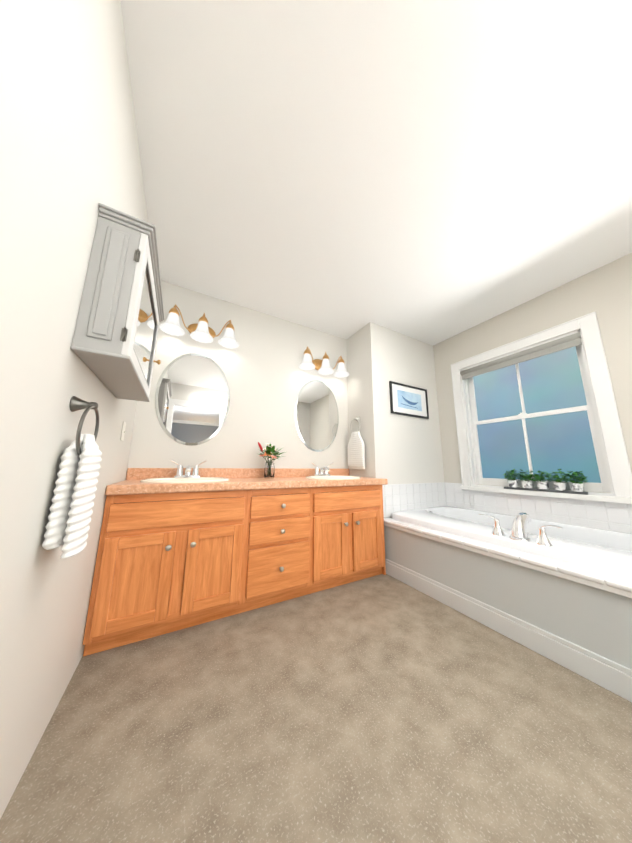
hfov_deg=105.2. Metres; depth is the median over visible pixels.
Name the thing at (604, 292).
wall
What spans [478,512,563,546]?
faucet
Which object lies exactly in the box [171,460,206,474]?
faucet
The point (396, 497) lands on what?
wall tile
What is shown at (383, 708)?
floor
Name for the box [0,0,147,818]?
wall
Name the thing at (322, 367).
sconce
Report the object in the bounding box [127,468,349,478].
backsplash
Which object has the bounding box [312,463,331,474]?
faucet
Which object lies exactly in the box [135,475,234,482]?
sink
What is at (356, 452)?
towel ring
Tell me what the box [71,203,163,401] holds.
medicine cabinet
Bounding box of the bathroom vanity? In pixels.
[83,483,387,655]
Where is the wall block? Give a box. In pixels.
[347,322,443,517]
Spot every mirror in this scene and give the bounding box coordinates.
[155,353,229,445]
[295,380,338,451]
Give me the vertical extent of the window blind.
0.110 m
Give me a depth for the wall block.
2.62 m
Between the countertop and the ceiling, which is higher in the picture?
the ceiling
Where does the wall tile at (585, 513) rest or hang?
attached to the wall at (604, 292)
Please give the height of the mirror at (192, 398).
0.790 m
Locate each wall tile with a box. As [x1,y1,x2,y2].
[382,482,445,517]
[446,482,631,533]
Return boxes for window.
[450,312,631,506]
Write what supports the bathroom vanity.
on the floor
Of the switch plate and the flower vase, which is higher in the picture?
the switch plate
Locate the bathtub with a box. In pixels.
[384,506,631,701]
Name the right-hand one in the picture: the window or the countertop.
the window
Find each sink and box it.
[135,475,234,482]
[295,475,370,478]
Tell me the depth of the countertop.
1.58 m
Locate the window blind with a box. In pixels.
[459,330,581,379]
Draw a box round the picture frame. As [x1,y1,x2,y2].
[389,381,428,418]
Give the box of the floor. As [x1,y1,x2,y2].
[0,574,631,842]
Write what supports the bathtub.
on the floor
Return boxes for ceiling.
[121,0,631,345]
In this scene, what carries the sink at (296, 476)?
in the countertop
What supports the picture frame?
attached to the wall block
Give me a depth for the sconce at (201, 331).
2.01 m
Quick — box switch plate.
[120,421,125,440]
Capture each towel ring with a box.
[42,396,101,557]
[347,417,364,468]
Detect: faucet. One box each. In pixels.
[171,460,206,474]
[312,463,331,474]
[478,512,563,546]
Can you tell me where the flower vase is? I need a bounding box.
[258,442,284,477]
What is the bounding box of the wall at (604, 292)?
[433,253,631,492]
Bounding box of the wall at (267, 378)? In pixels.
[126,281,348,474]
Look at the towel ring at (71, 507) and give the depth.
0.72 m
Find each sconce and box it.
[159,304,238,348]
[298,346,348,377]
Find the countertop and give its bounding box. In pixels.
[106,475,386,490]
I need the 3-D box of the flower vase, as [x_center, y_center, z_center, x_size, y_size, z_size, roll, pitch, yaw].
[-0.379,0.337,2.106,0.302,0.306,0.182,6,-12,-29]
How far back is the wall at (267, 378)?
2.26 m

